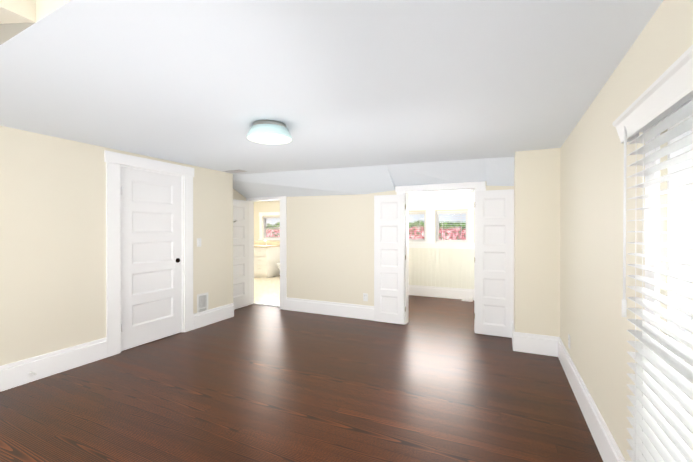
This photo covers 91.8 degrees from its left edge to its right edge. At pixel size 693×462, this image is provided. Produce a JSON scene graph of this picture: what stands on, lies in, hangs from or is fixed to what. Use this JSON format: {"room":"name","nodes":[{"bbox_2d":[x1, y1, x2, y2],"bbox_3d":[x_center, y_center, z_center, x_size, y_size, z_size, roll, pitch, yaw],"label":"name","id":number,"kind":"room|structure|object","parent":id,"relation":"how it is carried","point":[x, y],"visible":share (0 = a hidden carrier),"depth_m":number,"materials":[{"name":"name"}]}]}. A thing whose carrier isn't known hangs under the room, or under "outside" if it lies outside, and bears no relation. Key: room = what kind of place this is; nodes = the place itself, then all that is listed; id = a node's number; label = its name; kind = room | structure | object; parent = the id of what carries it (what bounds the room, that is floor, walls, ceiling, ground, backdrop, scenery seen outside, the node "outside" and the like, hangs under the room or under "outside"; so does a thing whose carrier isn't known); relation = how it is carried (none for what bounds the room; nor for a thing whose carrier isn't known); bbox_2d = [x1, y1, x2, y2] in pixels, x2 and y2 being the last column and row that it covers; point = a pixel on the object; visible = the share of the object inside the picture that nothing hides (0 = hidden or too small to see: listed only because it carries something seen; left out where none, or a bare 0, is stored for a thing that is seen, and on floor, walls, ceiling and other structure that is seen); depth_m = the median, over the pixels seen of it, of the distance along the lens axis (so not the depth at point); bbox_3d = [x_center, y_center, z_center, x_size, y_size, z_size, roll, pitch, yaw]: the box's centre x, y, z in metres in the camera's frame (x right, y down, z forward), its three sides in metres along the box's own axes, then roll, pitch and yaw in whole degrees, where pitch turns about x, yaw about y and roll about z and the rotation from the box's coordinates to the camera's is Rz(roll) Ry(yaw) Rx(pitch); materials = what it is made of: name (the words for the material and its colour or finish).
{"room":"empty bedroom","nodes":[
{"label":"empty bedroom","id":0,"kind":"room"},
{"bbox_2d":[0,0,69,44],"bbox_3d":[-1.892,-1.288,-0.242,4.580,0.850,3.685,0,0,25],"label":"ceiling","id":1,"kind":"structure","parent":0,"point":[17,17],"depth_m":1.38,"materials":[{"name":"beige paint"}]},
{"bbox_2d":[0,126,232,365],"bbox_3d":[-3.248,-0.246,2.118,0.130,3.150,6.810,0,0,25],"label":"wall","id":2,"kind":"structure","parent":0,"point":[52,244],"depth_m":3.17,"materials":[{"name":"beige paint"}]},
{"bbox_2d":[104,150,193,356],"bbox_3d":[-2.342,0.240,4.031,0.156,2.165,1.110,0,0,25],"label":"door frame","id":3,"kind":"structure","parent":2,"relation":"attached to","point":[115,162],"depth_m":3.63,"materials":[{"name":"white wood"}]},
{"bbox_2d":[121,167,181,350],"bbox_3d":[-2.322,0.306,4.021,0.091,2.018,0.775,0,0,25],"label":"door","id":4,"kind":"structure","parent":2,"relation":"in","point":[151,256],"depth_m":3.98,"materials":[{"name":"white wood"}]},
{"bbox_2d":[197,238,200,246],"bbox_3d":[-2.016,0.156,4.596,0.010,0.116,0.072,0,0,25],"label":"switch plate","id":5,"kind":"object","parent":2,"relation":"attached to","point":[198,242],"visible":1,"depth_m":4.59,"materials":[{"name":"white plastic"}]},
{"bbox_2d":[197,292,207,312],"bbox_3d":[-1.989,1.063,4.653,0.012,0.395,0.190,0,0,25],"label":"air vent","id":6,"kind":"object","parent":2,"relation":"in","point":[202,301],"visible":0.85,"depth_m":4.64,"materials":[{"name":"white plastic"}]},
{"bbox_2d":[0,273,625,461],"bbox_3d":[-1.817,1.218,3.855,7.640,0.210,10.900,0,0,25],"label":"baseboard","id":7,"kind":"structure","parent":2,"relation":"attached to","point":[14,374],"depth_m":3.33,"materials":[{"name":"white wood"}]},
{"bbox_2d":[233,189,245,200],"bbox_3d":[-1.908,-0.257,5.570,0.360,3.150,0.840,0,0,25],"label":"wall","id":8,"kind":"structure","parent":0,"point":[237,195],"depth_m":5.76,"materials":[{"name":"beige paint"}]},
{"bbox_2d":[233,199,248,309],"bbox_3d":[-1.858,0.392,5.617,0.117,1.836,0.660,0,0,25],"label":"bathroom door","id":9,"kind":"structure","parent":8,"relation":"in","point":[240,253],"depth_m":5.74,"materials":[{"name":"white wood"}]},
{"bbox_2d":[254,275,279,305],"bbox_3d":[-1.967,1.303,8.075,3.800,0.012,3.380,0,0,25],"label":"floor","id":10,"kind":"structure","parent":0,"point":[266,290],"depth_m":7.33,"materials":[{"name":"beige tile"}]},
{"bbox_2d":[254,240,279,277],"bbox_3d":[-2.450,0.778,9.540,0.945,1.028,0.630,0,0,25],"label":"bathroom vanity","id":11,"kind":"object","parent":10,"relation":"on","point":[266,257],"visible":0.62,"depth_m":9.25,"materials":[{"name":"white"}]},
{"bbox_2d":[254,201,279,241],"bbox_3d":[-1.225,0.004,9.661,4.060,2.600,0.130,0,0,25],"label":"wall","id":12,"kind":"structure","parent":0,"point":[267,206],"depth_m":10.20,"materials":[{"name":"beige paint"}]},
{"bbox_2d":[258,212,279,239],"bbox_3d":[-1.255,0.264,9.598,3.800,1.660,0.070,0,0,25],"label":"trim","id":13,"kind":"structure","parent":12,"relation":"attached to","point":[261,214],"depth_m":10.14,"materials":[{"name":"white wood"}]},
{"bbox_2d":[263,216,279,238],"bbox_3d":[-2.191,-0.098,10.133,0.730,0.680,0.090,0,0,25],"label":"bathroom window","id":14,"kind":"structure","parent":12,"relation":"in","point":[264,223],"depth_m":10.24,"materials":[{"name":"white"}]},
{"bbox_2d":[263,217,279,237],"bbox_3d":[-2.208,-0.111,10.097,0.696,0.619,0.051,0,0,25],"label":"window blind","id":15,"kind":"object","parent":14,"relation":"attached to","point":[271,225],"visible":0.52,"depth_m":10.09,"materials":[{"name":"white"}]},
{"bbox_2d":[0,295,602,461],"bbox_3d":[-1.771,1.384,3.835,8.000,0.120,11.160,0,0,25],"label":"floor","id":16,"kind":"structure","parent":0,"point":[435,379],"depth_m":2.65,"materials":[{"name":"brown wood"}]},
{"bbox_2d":[461,297,472,301],"bbox_3d":[2.268,1.280,6.320,0.200,0.070,0.100,0,0,25],"label":"wedge","id":17,"kind":"object","parent":16,"relation":"on","point":[469,299],"visible":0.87,"depth_m":6.26,"materials":[{"name":"white wood"}]},
{"bbox_2d":[0,0,662,201],"bbox_3d":[-0.595,-0.622,3.252,5.180,0.505,4.189,0,0,25],"label":"ceiling","id":18,"kind":"structure","parent":0,"point":[356,97],"depth_m":1.95,"materials":[{"name":"white paint"}]},
{"bbox_2d":[223,169,246,172],"bbox_3d":[-1.640,-0.874,4.936,0.320,0.013,0.160,0,0,25],"label":"ceiling vent","id":19,"kind":"object","parent":18,"relation":"in","point":[234,171],"visible":0.98,"depth_m":4.90,"materials":[{"name":"grey"}]},
{"bbox_2d":[246,120,291,144],"bbox_3d":[-0.633,-0.814,2.767,0.372,0.118,0.372,0,0,25],"label":"flush-mount ceiling light","id":20,"kind":"object","parent":18,"relation":"attached to","point":[270,132],"visible":1,"depth_m":2.67,"materials":[{"name":"white glass"}]},
{"bbox_2d":[266,181,513,305],"bbox_3d":[-1.028,-0.133,5.695,7.770,2.900,0.130,0,0,25],"label":"wall","id":21,"kind":"structure","parent":0,"point":[330,248],"depth_m":5.25,"materials":[{"name":"beige paint"}]},
{"bbox_2d":[246,196,286,309],"bbox_3d":[-1.361,0.367,5.852,0.854,1.900,0.170,0,0,25],"label":"door frame","id":22,"kind":"structure","parent":21,"relation":"attached to","point":[283,201],"depth_m":5.64,"materials":[{"name":"white wood"}]},
{"bbox_2d":[363,293,367,300],"bbox_3d":[0.284,0.990,5.010,0.072,0.116,0.010,0,0,25],"label":"outlet","id":23,"kind":"object","parent":21,"relation":"attached to","point":[365,296],"visible":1,"depth_m":5.01,"materials":[{"name":"white plastic"}]},
{"bbox_2d":[374,194,404,324],"bbox_3d":[0.612,0.399,4.809,0.450,1.827,0.030,0,0,25],"label":"closet door","id":24,"kind":"structure","parent":21,"relation":"in","point":[389,258],"depth_m":4.80,"materials":[{"name":"white wood"}]},
{"bbox_2d":[395,181,485,331],"bbox_3d":[1.271,0.343,4.610,1.195,1.957,0.158,0,0,25],"label":"door frame","id":25,"kind":"structure","parent":21,"relation":"attached to","point":[466,186],"depth_m":4.67,"materials":[{"name":"white wood"}]},
{"bbox_2d":[475,189,513,337],"bbox_3d":[1.859,0.401,4.227,0.450,1.827,0.030,0,0,25],"label":"closet door","id":26,"kind":"structure","parent":21,"relation":"in","point":[494,262],"depth_m":4.22,"materials":[{"name":"white wood"}]},
{"bbox_2d":[409,209,474,222],"bbox_3d":[1.771,0.064,6.741,2.160,2.500,0.130,0,0,25],"label":"wall","id":27,"kind":"structure","parent":0,"point":[443,210],"depth_m":6.60,"materials":[{"name":"beige paint"}]},
{"bbox_2d":[409,210,467,242],"bbox_3d":[1.713,-0.081,6.789,1.433,0.630,0.090,0,0,25],"label":"window","id":28,"kind":"structure","parent":27,"relation":"in","point":[437,230],"depth_m":6.71,"materials":[{"name":"white"}]},
{"bbox_2d":[409,212,425,240],"bbox_3d":[1.335,-0.090,6.922,0.601,0.579,0.051,0,0,25],"label":"window blind","id":29,"kind":"object","parent":28,"relation":"attached to","point":[413,213],"visible":0.46,"depth_m":6.87,"materials":[{"name":"white"}]},
{"bbox_2d":[436,211,467,240],"bbox_3d":[2.063,-0.089,6.582,0.589,0.579,0.051,0,0,25],"label":"window blind","id":30,"kind":"object","parent":28,"relation":"attached to","point":[454,213],"visible":0.94,"depth_m":6.54,"materials":[{"name":"white"}]},
{"bbox_2d":[409,191,472,288],"bbox_3d":[1.736,0.129,6.675,1.830,1.948,0.078,0,0,25],"label":"wall","id":31,"kind":"structure","parent":27,"relation":"attached to","point":[434,264],"depth_m":6.62,"materials":[{"name":"white paint"}]},
{"bbox_2d":[473,191,474,288],"bbox_3d":[2.170,0.133,5.396,0.038,1.948,2.028,0,0,25],"label":"wall","id":32,"kind":"structure","parent":27,"relation":"attached to","point":[473,191],"depth_m":6.35,"materials":[{"name":"white paint"}]},
{"bbox_2d":[514,148,559,336],"bbox_3d":[2.165,0.199,3.854,0.425,2.250,0.510,0,0,25],"label":"wall bump-out","id":33,"kind":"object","parent":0,"point":[536,241],"visible":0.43,"depth_m":3.62,"materials":[{"name":"beige paint"}]},
{"bbox_2d":[560,0,692,461],"bbox_3d":[0.962,-0.240,0.618,0.130,3.150,7.650,0,0,25],"label":"wall","id":34,"kind":"structure","parent":0,"point":[595,325],"depth_m":1.90,"materials":[{"name":"beige paint"}]},
{"bbox_2d":[644,99,692,351],"bbox_3d":[0.989,0.269,0.712,0.160,1.510,1.460,0,0,25],"label":"window","id":35,"kind":"structure","parent":34,"relation":"in","point":[681,239],"depth_m":1.25,"materials":[{"name":"white"}]},
{"bbox_2d":[612,44,692,461],"bbox_3d":[0.880,0.284,0.776,0.088,1.495,1.445,0,0,25],"label":"window blind","id":36,"kind":"object","parent":35,"relation":"attached to","point":[661,410],"visible":1,"depth_m":1.11,"materials":[{"name":"white plastic"}]},
{"label":"outside","id":37,"kind":"structure","parent":0,"visible":0},
{"bbox_2d":[266,214,465,239],"bbox_3d":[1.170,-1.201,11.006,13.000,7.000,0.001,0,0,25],"label":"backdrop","id":38,"kind":"structure","parent":37,"point":[413,222],"depth_m":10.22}
]}

